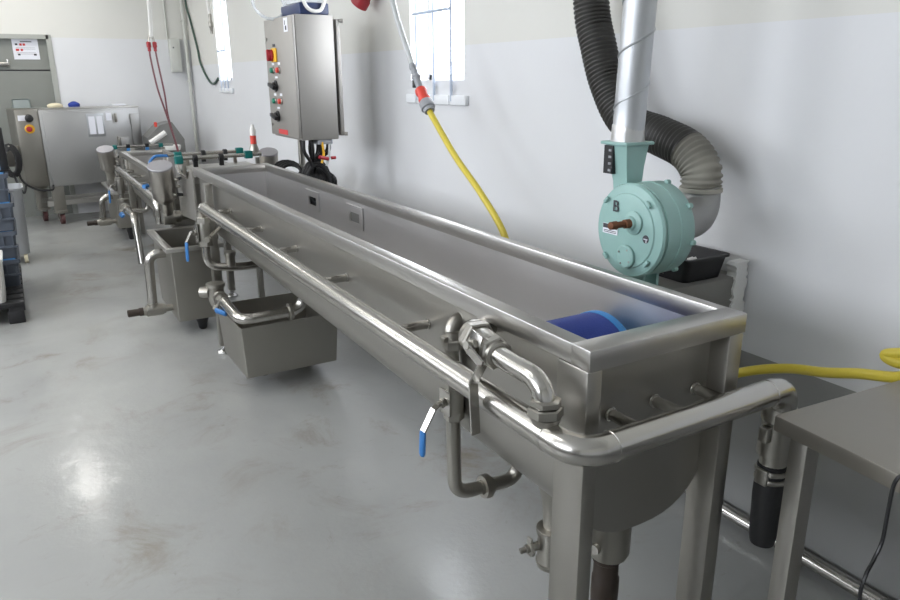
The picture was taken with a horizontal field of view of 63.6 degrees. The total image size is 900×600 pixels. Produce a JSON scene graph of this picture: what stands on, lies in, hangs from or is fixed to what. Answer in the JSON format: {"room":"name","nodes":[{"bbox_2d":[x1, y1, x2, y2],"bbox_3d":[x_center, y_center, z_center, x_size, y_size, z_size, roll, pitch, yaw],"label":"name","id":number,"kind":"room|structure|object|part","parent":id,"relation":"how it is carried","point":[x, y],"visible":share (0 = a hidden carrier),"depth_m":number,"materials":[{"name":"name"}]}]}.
{"room":"factory floor","nodes":[
{"label":"factory floor","id":0,"kind":"room"},
{"bbox_2d":[0,0,201,212],"bbox_3d":[-5.779,-2.537,8.341,5.419,3.300,0.200,-10,20,-29],"label":"wall","id":1,"kind":"structure","parent":0,"point":[101,53],"depth_m":9.05,"materials":[{"name":"white paint"}]},
{"bbox_2d":[0,34,78,216],"bbox_3d":[-5.318,-2.061,8.738,1.210,2.150,0.172,-10,20,-29],"label":"door","id":2,"kind":"structure","parent":1,"relation":"in","point":[24,83],"depth_m":8.72,"materials":[{"name":"grey metal"}]},
{"bbox_3d":[-5.160,-2.225,8.775,0.190,0.400,0.033,-10,20,-29],"label":"push plate","id":3,"kind":"part","parent":2,"relation":"part of","materials":[{"name":"grey paint"}]},
{"bbox_3d":[-5.334,-2.886,8.504,1.110,0.355,0.050,-10,20,-29],"label":"panel","id":4,"kind":"part","parent":2,"relation":"part of","materials":[{"name":"silver metal"}]},
{"bbox_2d":[11,39,39,59],"bbox_3d":[-5.039,-2.978,8.620,0.270,0.230,0.008,-10,20,-29],"label":"paper notice","id":5,"kind":"object","parent":2,"relation":"attached to","point":[22,48],"visible":1,"depth_m":8.62,"materials":[{"name":"white paper"}]},
{"bbox_2d":[162,0,167,38],"bbox_3d":[-3.621,-3.904,9.118,0.020,1.170,0.020,-3,17,-8],"label":"conduit","id":6,"kind":"object","parent":1,"relation":"attached to","point":[162,0],"visible":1,"depth_m":9.21,"materials":[{"name":"grey plastic"}]},
{"bbox_2d":[168,39,182,71],"bbox_3d":[-3.542,-3.150,9.351,0.130,0.410,0.102,-10,20,-29],"label":"wall box","id":7,"kind":"object","parent":1,"relation":"attached to","point":[173,44],"visible":1,"depth_m":9.31,"materials":[{"name":"grey plastic"}]},
{"bbox_2d":[0,208,857,599],"bbox_3d":[-2.498,0.665,3.630,5.919,0.100,12.900,-10,20,-29],"label":"floor","id":8,"kind":"structure","parent":0,"point":[139,461],"depth_m":3.13,"materials":[{"name":"grey concrete"}]},
{"bbox_2d":[0,264,25,323],"bbox_3d":[-3.650,-0.013,5.438,0.795,0.150,1.270,-10,20,-29],"label":"pallet","id":9,"kind":"object","parent":8,"relation":"on","point":[14,304],"visible":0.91,"depth_m":5.10,"materials":[{"name":"black plastic"}]},
{"bbox_2d":[0,250,5,303],"bbox_3d":[-3.380,-0.138,5.063,0.491,0.304,0.416,-10,20,-29],"label":"tub","id":10,"kind":"object","parent":9,"relation":"on","point":[2,279],"visible":1,"depth_m":5.05,"materials":[{"name":"white plastic"}]},
{"bbox_2d":[3,244,20,286],"bbox_3d":[-3.553,-0.253,5.607,0.420,0.209,0.630,-10,20,-29],"label":"crate","id":11,"kind":"object","parent":9,"relation":"on","point":[11,268],"visible":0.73,"depth_m":5.44,"materials":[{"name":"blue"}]},
{"bbox_2d":[0,219,17,258],"bbox_3d":[-3.549,-0.458,5.559,0.420,0.209,0.630,-10,20,-29],"label":"crate","id":12,"kind":"object","parent":11,"relation":"on","point":[8,245],"visible":0.72,"depth_m":5.39,"materials":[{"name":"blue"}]},
{"bbox_2d":[0,192,14,230],"bbox_3d":[-3.531,-0.659,5.497,0.420,0.209,0.630,-10,20,-29],"label":"crate","id":13,"kind":"object","parent":12,"relation":"on","point":[7,223],"visible":0.92,"depth_m":5.34,"materials":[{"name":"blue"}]},
{"bbox_2d":[0,172,8,201],"bbox_3d":[-3.545,-0.863,5.445,0.420,0.209,0.630,-10,20,-29],"label":"crate","id":14,"kind":"object","parent":13,"relation":"on","point":[4,194],"visible":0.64,"depth_m":5.29,"materials":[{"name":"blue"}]},
{"bbox_2d":[0,127,9,171],"bbox_3d":[-3.381,-1.091,5.283,0.260,0.320,0.060,-10,20,-29],"label":"handle","id":15,"kind":"object","parent":14,"relation":"on","point":[4,167],"visible":1,"depth_m":5.33,"materials":[{"name":"black plastic"}]},
{"bbox_2d":[8,183,29,262],"bbox_3d":[-4.175,-0.695,6.733,0.479,0.700,0.424,-10,20,-29],"label":"bin","id":16,"kind":"object","parent":8,"relation":"on","point":[22,239],"visible":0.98,"depth_m":6.67,"materials":[{"name":"grey plastic"}]},
{"bbox_2d":[5,101,143,223],"bbox_3d":[-4.489,-1.641,8.636,1.618,1.394,0.615,-14,22,-38],"label":"machine","id":17,"kind":"object","parent":8,"relation":"on","point":[57,147],"depth_m":8.45,"materials":[{"name":"silver metal"}]},
{"bbox_3d":[-4.899,-1.462,8.095,0.232,0.562,0.186,9,19,28],"label":"cable coil","id":18,"kind":"part","parent":17,"relation":"part of","materials":[{"name":"black rubber"}]},
{"bbox_3d":[-4.758,-2.028,8.092,0.110,0.060,0.009,-14,22,-38],"label":"label plate","id":19,"kind":"part","parent":17,"relation":"part of","materials":[{"name":"white plastic"}]},
{"bbox_3d":[-4.701,-2.029,8.110,0.090,0.089,0.055,-14,22,-38],"label":"selector knob","id":20,"kind":"part","parent":17,"relation":"part of","materials":[{"name":"black plastic"}]},
{"bbox_3d":[-4.719,-1.921,8.151,0.100,0.100,0.020,-14,22,-38],"label":"emergency plate","id":21,"kind":"part","parent":17,"relation":"part of","materials":[{"name":"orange plastic"}]},
{"bbox_3d":[-4.904,-1.254,8.708,0.130,0.300,0.060,-14,22,-38],"label":"leg","id":22,"kind":"part","parent":17,"relation":"part of","materials":[{"name":"silver metal"}]},
{"bbox_3d":[-4.909,-1.103,8.762,0.130,0.030,0.120,-14,22,-38],"label":"caster plate","id":23,"kind":"part","parent":17,"relation":"part of","materials":[{"name":"silver metal"}]},
{"bbox_2d":[47,103,62,107],"bbox_3d":[-4.552,-2.245,8.361,0.167,0.048,0.170,-10,20,-29],"label":"folded cloth","id":24,"kind":"object","parent":17,"relation":"on","point":[51,105],"visible":1,"depth_m":8.30,"materials":[{"name":"beige fabric"}]},
{"bbox_3d":[-4.599,-1.201,8.529,0.130,0.300,0.060,-14,22,-38],"label":"leg","id":25,"kind":"part","parent":17,"relation":"part of","materials":[{"name":"silver metal"}]},
{"bbox_3d":[-4.605,-1.050,8.583,0.130,0.030,0.120,-14,22,-38],"label":"caster plate","id":26,"kind":"part","parent":17,"relation":"part of","materials":[{"name":"silver metal"}]},
{"bbox_3d":[-4.401,-2.292,8.488,0.130,0.062,0.130,-10,20,-29],"label":"blue cap","id":27,"kind":"part","parent":17,"relation":"part of","materials":[{"name":"blue plastic"}]},
{"bbox_3d":[-4.359,-2.305,8.686,1.100,0.015,0.400,-14,22,-38],"label":"plate","id":28,"kind":"part","parent":17,"relation":"part of","materials":[{"name":"silver metal"}]},
{"bbox_3d":[-4.242,-1.816,8.582,0.940,0.810,0.018,-14,22,-38],"label":"door","id":29,"kind":"part","parent":17,"relation":"part of","materials":[{"name":"silver metal"}]},
{"bbox_3d":[-4.173,-2.062,8.555,0.195,0.265,0.006,-14,22,-38],"label":"notice plate","id":30,"kind":"part","parent":17,"relation":"part of","materials":[{"name":"white paper"}]},
{"bbox_2d":[87,181,138,238],"bbox_3d":[-3.699,-0.966,7.897,0.514,0.530,0.930,-10,20,-29],"label":"tank","id":31,"kind":"object","parent":8,"relation":"on","point":[122,223],"visible":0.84,"depth_m":7.64,"materials":[{"name":"grey metal"}]},
{"bbox_3d":[-3.592,-1.047,7.938,0.205,0.380,0.870,-10,20,-29],"label":"tank","id":32,"kind":"part","parent":31,"relation":"part of","materials":[{"name":"silver metal"}]},
{"bbox_2d":[112,143,172,233],"bbox_3d":[-3.348,-1.213,7.936,0.715,0.975,0.040,-10,20,-29],"label":"bar","id":33,"kind":"object","parent":8,"relation":"on","point":[128,147],"visible":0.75,"depth_m":7.90,"materials":[{"name":"silver metal"}]},
{"bbox_3d":[-3.401,-1.182,7.912,0.040,0.930,0.040,-10,20,-29],"label":"leg","id":34,"kind":"part","parent":33,"relation":"part of","materials":[{"name":"silver metal"}]},
{"bbox_2d":[142,121,185,215],"bbox_3d":[-3.402,-1.562,8.767,0.415,1.155,0.600,-10,20,-29],"label":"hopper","id":35,"kind":"object","parent":8,"relation":"on","point":[160,132],"visible":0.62,"depth_m":8.56,"materials":[{"name":"silver metal"}]},
{"bbox_3d":[-3.270,-1.795,8.536,0.200,0.055,0.200,-10,20,-29],"label":"lid","id":36,"kind":"part","parent":35,"relation":"part of","materials":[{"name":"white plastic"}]},
{"bbox_2d":[108,149,237,296],"bbox_3d":[-2.653,-0.787,6.575,0.638,0.950,2.961,-10,20,-29],"label":"trough","id":37,"kind":"object","parent":8,"relation":"on","point":[135,172],"visible":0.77,"depth_m":6.38,"materials":[{"name":"silver metal"}]},
{"bbox_2d":[96,145,123,186],"bbox_3d":[-3.459,-1.365,7.412,0.244,0.420,0.238,-10,20,-29],"label":"motor","id":38,"kind":"object","parent":37,"relation":"attached to","point":[107,158],"visible":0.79,"depth_m":7.33,"materials":[{"name":"grey metal"}]},
{"bbox_3d":[-3.387,-1.362,7.460,0.012,0.340,0.470,-10,20,-29],"label":"plate","id":39,"kind":"part","parent":37,"relation":"part of","materials":[{"name":"silver metal"}]},
{"bbox_3d":[-3.137,-0.969,7.175,0.045,0.852,0.070,-10,20,-29],"label":"leg","id":40,"kind":"part","parent":37,"relation":"part of","materials":[{"name":"silver metal"}]},
{"bbox_3d":[-2.040,-0.430,5.394,0.045,0.852,0.070,-10,20,-29],"label":"leg","id":41,"kind":"part","parent":37,"relation":"part of","materials":[{"name":"silver metal"}]},
{"bbox_3d":[-1.717,-0.487,5.576,0.045,0.852,0.070,-10,20,-29],"label":"leg","id":42,"kind":"part","parent":37,"relation":"part of","materials":[{"name":"silver metal"}]},
{"bbox_2d":[127,225,223,328],"bbox_3d":[-1.935,-0.131,5.009,0.611,0.605,0.740,-10,20,-29],"label":"tank","id":43,"kind":"object","parent":8,"relation":"on","point":[181,280],"visible":0.92,"depth_m":4.81,"materials":[{"name":"grey metal"}]},
{"bbox_3d":[-1.829,-0.193,5.056,0.302,0.495,0.680,-10,20,-29],"label":"tank","id":44,"kind":"part","parent":43,"relation":"part of","materials":[{"name":"silver metal"}]},
{"bbox_2d":[148,147,264,296],"bbox_3d":[-1.700,-0.481,5.194,0.700,1.163,0.460,-10,20,-29],"label":"bar","id":45,"kind":"object","parent":8,"relation":"on","point":[223,155],"visible":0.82,"depth_m":5.11,"materials":[{"name":"silver metal"}]},
{"bbox_3d":[-1.757,-0.872,4.798,0.024,0.085,0.024,-10,20,-29],"label":"post","id":46,"kind":"part","parent":45,"relation":"part of","materials":[{"name":"silver metal"}]},
{"bbox_3d":[-1.681,-0.409,5.203,0.040,1.020,0.040,-10,20,-29],"label":"leg","id":47,"kind":"part","parent":45,"relation":"part of","materials":[{"name":"silver metal"}]},
{"bbox_2d":[249,124,258,151],"bbox_3d":[-1.361,-1.118,5.016,0.070,0.185,0.070,-10,20,-29],"label":"spray nozzle","id":48,"kind":"object","parent":45,"relation":"attached to","point":[253,143],"visible":0.98,"depth_m":5.01,"materials":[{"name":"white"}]},
{"bbox_3d":[-1.423,-0.455,5.348,0.040,1.020,0.040,-10,20,-29],"label":"leg","id":49,"kind":"part","parent":45,"relation":"part of","materials":[{"name":"silver metal"}]},
{"bbox_2d":[259,147,277,164],"bbox_3d":[-1.320,-0.899,5.243,0.179,0.396,0.211,-10,20,-29],"label":"motor","id":50,"kind":"object","parent":45,"relation":"attached to","point":[269,155],"visible":0.36,"depth_m":5.15,"materials":[{"name":"grey metal"}]},
{"bbox_2d":[219,293,336,378],"bbox_3d":[-0.987,0.232,4.178,0.543,0.388,0.515,-10,20,-29],"label":"metal bin","id":51,"kind":"object","parent":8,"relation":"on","point":[284,344],"visible":0.91,"depth_m":3.98,"materials":[{"name":"grey metal"}]},
{"bbox_2d":[264,14,347,168],"bbox_3d":[-0.944,-0.819,4.854,0.374,2.000,0.560,-10,20,-29],"label":"cabinet","id":52,"kind":"object","parent":8,"relation":"on","point":[304,68],"visible":0.94,"depth_m":4.48,"materials":[{"name":"silver metal"}]},
{"bbox_2d":[266,44,276,61],"bbox_3d":[-1.144,-1.575,4.630,0.045,0.110,0.111,-10,20,-29],"label":"switch","id":53,"kind":"object","parent":52,"relation":"attached to","point":[271,54],"depth_m":4.63,"materials":[{"name":"red plastic"}]},
{"bbox_2d":[267,80,277,91],"bbox_3d":[-1.142,-1.382,4.689,0.045,0.072,0.110,-10,20,-29],"label":"switch","id":54,"kind":"object","parent":52,"relation":"attached to","point":[274,85],"depth_m":4.68,"materials":[{"name":"black plastic"}]},
{"bbox_2d":[270,111,279,121],"bbox_3d":[-1.141,-1.200,4.745,0.045,0.072,0.110,-10,20,-29],"label":"switch","id":55,"kind":"object","parent":52,"relation":"attached to","point":[276,116],"depth_m":4.73,"materials":[{"name":"black plastic"}]},
{"bbox_3d":[-1.066,-1.408,4.609,0.018,0.717,0.546,-10,20,-29],"label":"door","id":56,"kind":"part","parent":52,"relation":"part of","materials":[{"name":"silver metal"}]},
{"bbox_3d":[-1.084,-1.094,4.721,0.002,0.030,0.180,-10,20,-29],"label":"name plate","id":57,"kind":"part","parent":52,"relation":"part of","materials":[{"name":"red plastic"}]},
{"bbox_3d":[-0.927,-0.472,4.957,0.180,1.275,0.220,-10,20,-29],"label":"post","id":58,"kind":"part","parent":52,"relation":"part of","materials":[{"name":"silver metal"}]},
{"bbox_2d":[281,0,328,16],"bbox_3d":[-0.896,-1.834,4.478,0.190,0.160,0.382,-10,20,-29],"label":"tool case","id":59,"kind":"object","parent":52,"relation":"on","point":[303,7],"visible":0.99,"depth_m":4.36,"materials":[{"name":"blue plastic"}]},
{"bbox_3d":[-0.809,-1.781,4.336,0.175,0.125,0.032,-10,20,-29],"label":"carry cord","id":60,"kind":"part","parent":59,"relation":"part of","materials":[{"name":"white plastic"}]},
{"bbox_2d":[275,140,336,205],"bbox_3d":[-0.953,-0.780,4.773,0.505,0.555,0.312,7,18,21],"label":"cable bundle","id":61,"kind":"object","parent":52,"relation":"hanging from","point":[315,167],"visible":0.38,"depth_m":4.65,"materials":[{"name":"black plastic"}]},
{"bbox_3d":[-0.810,-1.010,4.618,0.100,0.031,0.090,-10,20,-29],"label":"gland plate","id":62,"kind":"part","parent":52,"relation":"part of","materials":[{"name":"grey plastic"}]},
{"bbox_3d":[-0.802,-1.446,4.740,0.047,0.698,0.540,-10,20,-29],"label":"rail","id":63,"kind":"part","parent":52,"relation":"part of","materials":[{"name":"silver metal"}]},
{"bbox_2d":[175,163,797,599],"bbox_3d":[-0.586,0.077,3.462,0.823,1.098,4.387,-10,20,-29],"label":"trough","id":64,"kind":"object","parent":8,"relation":"on","point":[611,431],"visible":0.95,"depth_m":1.88,"materials":[{"name":"silver metal"}]},
{"bbox_2d":[147,160,188,224],"bbox_3d":[-1.910,-0.724,4.927,0.247,0.448,0.248,-10,20,-29],"label":"motor","id":65,"kind":"object","parent":64,"relation":"attached to","point":[160,172],"visible":0.87,"depth_m":4.86,"materials":[{"name":"grey metal"}]},
{"bbox_3d":[-1.767,-0.848,4.799,0.020,0.067,0.374,-10,20,-29],"label":"handle","id":66,"kind":"part","parent":64,"relation":"part of","materials":[{"name":"silver metal"}]},
{"bbox_3d":[-1.755,-0.706,4.843,0.012,0.360,0.530,-10,20,-29],"label":"plate","id":67,"kind":"part","parent":64,"relation":"part of","materials":[{"name":"silver metal"}]},
{"bbox_3d":[-1.482,-0.363,4.154,0.024,0.059,0.072,13,21,36],"label":"lever","id":68,"kind":"part","parent":64,"relation":"part of","materials":[{"name":"silver metal"}]},
{"bbox_3d":[-1.458,-0.388,4.177,0.006,0.109,0.073,-10,20,-29],"label":"mounting plate","id":69,"kind":"part","parent":64,"relation":"part of","materials":[{"name":"silver metal"}]},
{"bbox_3d":[-1.414,-0.199,4.376,0.046,1.002,0.060,-10,20,-29],"label":"leg","id":70,"kind":"part","parent":64,"relation":"part of","materials":[{"name":"silver metal"}]},
{"bbox_3d":[-0.771,-0.558,4.069,0.005,0.110,0.200,-10,20,-29],"label":"opening plate","id":71,"kind":"part","parent":64,"relation":"part of","materials":[{"name":"silver metal"}]},
{"bbox_3d":[-0.471,-0.411,3.583,0.005,0.110,0.200,-10,20,-29],"label":"opening plate","id":72,"kind":"part","parent":64,"relation":"part of","materials":[{"name":"silver metal"}]},
{"bbox_3d":[-0.051,0.330,1.993,0.063,0.091,0.023,-12,21,-34],"label":"lever","id":73,"kind":"part","parent":64,"relation":"part of","materials":[{"name":"silver metal"}]},
{"bbox_3d":[-0.023,0.285,2.004,0.034,0.023,0.027,-10,20,-29],"label":"stem","id":74,"kind":"part","parent":64,"relation":"part of","materials":[{"name":"silver metal"}]},
{"bbox_3d":[-0.013,0.283,2.011,0.006,0.074,0.048,-12,21,-34],"label":"mounting plate","id":75,"kind":"part","parent":64,"relation":"part of","materials":[{"name":"silver metal"}]},
{"bbox_3d":[0.048,0.104,1.665,0.037,0.030,0.034,-10,20,-29],"label":"stem","id":76,"kind":"part","parent":64,"relation":"part of","materials":[{"name":"silver metal"}]},
{"bbox_3d":[0.057,0.105,1.673,0.020,0.059,0.063,-7,18,-20],"label":"mounting plate","id":77,"kind":"part","parent":64,"relation":"part of","materials":[{"name":"silver metal"}]},
{"bbox_3d":[0.048,0.206,1.660,0.032,0.214,0.076,-14,22,-37],"label":"lever","id":78,"kind":"part","parent":64,"relation":"part of","materials":[{"name":"silver metal"}]},
{"bbox_3d":[0.214,0.652,1.920,0.045,0.055,0.059,15,23,41],"label":"valve stem","id":79,"kind":"part","parent":64,"relation":"part of","materials":[{"name":"silver metal"}]},
{"bbox_3d":[0.280,0.613,1.692,0.042,1.002,0.101,-10,20,-29],"label":"leg","id":80,"kind":"part","parent":64,"relation":"part of","materials":[{"name":"silver metal"}]},
{"bbox_2d":[547,310,625,338],"bbox_3d":[0.300,0.203,1.982,0.419,0.306,0.306,-10,20,-29],"label":"roller","id":81,"kind":"object","parent":64,"relation":"in","point":[593,323],"visible":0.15,"depth_m":1.94,"materials":[{"name":"blue plastic"}]},
{"bbox_3d":[0.662,0.547,1.898,0.048,1.002,0.084,-10,20,-29],"label":"leg","id":82,"kind":"part","parent":64,"relation":"part of","materials":[{"name":"silver metal"}]},
{"bbox_2d":[767,380,899,599],"bbox_3d":[1.338,0.813,1.362,0.700,0.900,1.300,-8,19,-25],"label":"steel table","id":83,"kind":"object","parent":8,"relation":"on","point":[859,431],"visible":1,"depth_m":1.64,"materials":[{"name":"silver metal"}]},
{"bbox_3d":[0.806,0.713,1.761,0.045,0.864,0.045,-8,19,-25],"label":"leg","id":84,"kind":"part","parent":83,"relation":"part of","materials":[{"name":"silver metal"}]},
{"bbox_2d":[858,474,899,599],"bbox_3d":[0.867,0.830,1.315,0.228,0.935,0.386,-10,20,-29],"label":"power cord","id":85,"kind":"object","parent":83,"relation":"hanging from","point":[897,478],"visible":1,"depth_m":1.42,"materials":[{"name":"black plastic"}]},
{"bbox_2d":[185,0,899,599],"bbox_3d":[-0.162,-1.406,4.534,0.220,3.300,12.650,-10,20,-29],"label":"wall","id":86,"kind":"structure","parent":0,"point":[797,101],"depth_m":2.59,"materials":[{"name":"white paint"}]},
{"bbox_2d":[179,0,199,163],"bbox_3d":[-3.418,-2.911,9.507,0.050,3.300,0.090,-10,20,-29],"label":"pipe","id":87,"kind":"object","parent":86,"relation":"attached to","point":[182,19],"visible":0.7,"depth_m":9.47,"materials":[{"name":"grey metal"}]},
{"bbox_2d":[184,0,218,84],"bbox_3d":[-3.029,-3.486,8.705,0.036,1.734,1.328,-10,20,-29],"label":"cable","id":88,"kind":"object","parent":86,"relation":"attached to","point":[185,2],"visible":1,"depth_m":9.00,"materials":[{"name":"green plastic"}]},
{"bbox_2d":[213,0,233,92],"bbox_3d":[-2.532,-2.884,8.011,0.039,1.145,0.570,-10,20,-29],"label":"guard","id":89,"kind":"object","parent":86,"relation":"attached to","point":[223,90],"visible":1,"depth_m":8.03,"materials":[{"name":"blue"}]},
{"bbox_2d":[224,0,232,79],"bbox_3d":[-2.380,-2.915,8.102,0.060,0.880,0.560,-10,20,-29],"label":"window","id":90,"kind":"structure","parent":86,"relation":"in","point":[224,0],"depth_m":8.30,"materials":[{"name":"white"}]},
{"bbox_2d":[351,0,370,10],"bbox_3d":[-0.535,-1.986,4.616,0.165,0.274,0.215,-10,20,-29],"label":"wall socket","id":91,"kind":"object","parent":86,"relation":"attached to","point":[362,5],"visible":1,"depth_m":4.63,"materials":[{"name":"red plastic"}]},
{"bbox_2d":[406,0,468,105],"bbox_3d":[-0.095,-1.688,4.059,0.039,1.143,0.700,-10,20,-29],"label":"guard","id":92,"kind":"object","parent":86,"relation":"attached to","point":[451,99],"visible":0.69,"depth_m":4.10,"materials":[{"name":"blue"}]},
{"bbox_3d":[-0.110,-1.624,4.084,0.018,0.017,0.415,-10,20,-29],"label":"tie rod","id":93,"kind":"part","parent":92,"relation":"part of","materials":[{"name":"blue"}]},
{"bbox_2d":[429,0,463,79],"bbox_3d":[0.054,-1.729,4.151,0.060,0.900,0.620,-10,20,-29],"label":"window","id":94,"kind":"structure","parent":86,"relation":"in","point":[438,76],"depth_m":4.43,"materials":[{"name":"white"}]},
{"bbox_2d":[658,258,748,311],"bbox_3d":[0.756,0.153,2.564,0.589,0.564,0.188,-10,20,-29],"label":"wall shelf","id":95,"kind":"object","parent":86,"relation":"attached to","point":[727,289],"visible":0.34,"depth_m":2.52,"materials":[{"name":"grey metal"}]},
{"bbox_2d":[598,140,695,284],"bbox_3d":[0.569,-0.245,2.273,0.257,0.475,0.329,-10,20,-29],"label":"blower","id":96,"kind":"object","parent":95,"relation":"on","point":[646,229],"visible":0.96,"depth_m":2.23,"materials":[{"name":"green metal"}]},
{"bbox_2d":[603,145,614,173],"bbox_3d":[0.516,-0.454,2.338,0.018,0.089,0.040,-10,20,-29],"label":"label","id":97,"kind":"object","parent":96,"relation":"attached to","point":[609,150],"depth_m":2.33,"materials":[{"name":"grey plastic"}]},
{"bbox_2d":[603,223,616,233],"bbox_3d":[0.510,-0.229,2.314,0.001,0.027,0.064,-10,20,-29],"label":"print","id":98,"kind":"object","parent":96,"relation":"attached to","point":[605,225],"depth_m":2.33,"materials":[{"name":"grey paper"}]},
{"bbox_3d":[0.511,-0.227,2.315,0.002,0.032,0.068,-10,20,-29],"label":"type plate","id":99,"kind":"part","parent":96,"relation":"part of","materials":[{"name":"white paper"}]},
{"bbox_2d":[601,140,653,188],"bbox_3d":[0.568,-0.404,2.351,0.120,0.217,0.120,-10,20,-29],"label":"outlet","id":100,"kind":"object","parent":96,"relation":"attached to","point":[625,161],"depth_m":2.31,"materials":[{"name":"green metal"}]},
{"bbox_2d":[610,0,657,141],"bbox_3d":[0.579,-1.389,2.017,0.108,1.866,0.178,-10,20,-29],"label":"spiral duct","id":101,"kind":"object","parent":96,"relation":"attached to","point":[638,28],"visible":1,"depth_m":2.21,"materials":[{"name":"silver metal"}]},
{"bbox_2d":[659,245,729,282],"bbox_3d":[0.788,-0.150,2.619,0.216,0.084,0.376,-10,20,-29],"label":"plastic tray","id":102,"kind":"object","parent":95,"relation":"on","point":[708,264],"visible":0.47,"depth_m":2.48,"materials":[{"name":"black plastic"}]},
{"bbox_2d":[684,489,889,599],"bbox_3d":[-0.164,0.213,4.750,0.074,0.078,12.000,-10,20,-29],"label":"rail","id":103,"kind":"object","parent":86,"relation":"attached to","point":[836,576],"visible":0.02,"depth_m":2.41,"materials":[{"name":"silver metal"}]},
{"bbox_3d":[-2.519,-2.585,2.632,5.919,0.100,12.900,-10,20,-29],"label":"ceiling","id":104,"kind":"structure","parent":0,"visible":0},
{"bbox_2d":[146,0,178,151],"bbox_3d":[-2.905,-2.618,7.181,0.210,2.501,0.048,-12,21,-33],"label":"hoses","id":105,"kind":"object","parent":104,"relation":"hanging from","point":[148,43],"visible":0.95,"depth_m":7.23,"materials":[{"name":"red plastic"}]},
{"bbox_2d":[206,0,212,33],"bbox_3d":[-2.360,-3.219,6.979,0.044,1.240,0.131,-10,20,-29],"label":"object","id":106,"kind":"object","parent":104,"relation":"hanging from","point":[210,22],"visible":1,"depth_m":7.10,"materials":[{"name":"white plastic"}]},
{"bbox_2d":[389,0,899,382],"bbox_3d":[0.387,-1.051,2.455,0.492,2.775,4.019,-12,20,-32],"label":"hose","id":107,"kind":"object","parent":104,"relation":"hanging from","point":[889,356],"visible":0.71,"depth_m":2.33,"materials":[{"name":"yellow plastic"},{"name":"red plastic"},{"name":"grey plastic"}]},
{"bbox_2d":[573,0,722,237],"bbox_3d":[0.616,-1.338,2.394,0.288,2.189,0.841,-10,20,-29],"label":"flexible duct","id":108,"kind":"object","parent":104,"relation":"hanging from","point":[696,161],"visible":0.75,"depth_m":2.50,"materials":[{"name":"plastic"}]}
]}

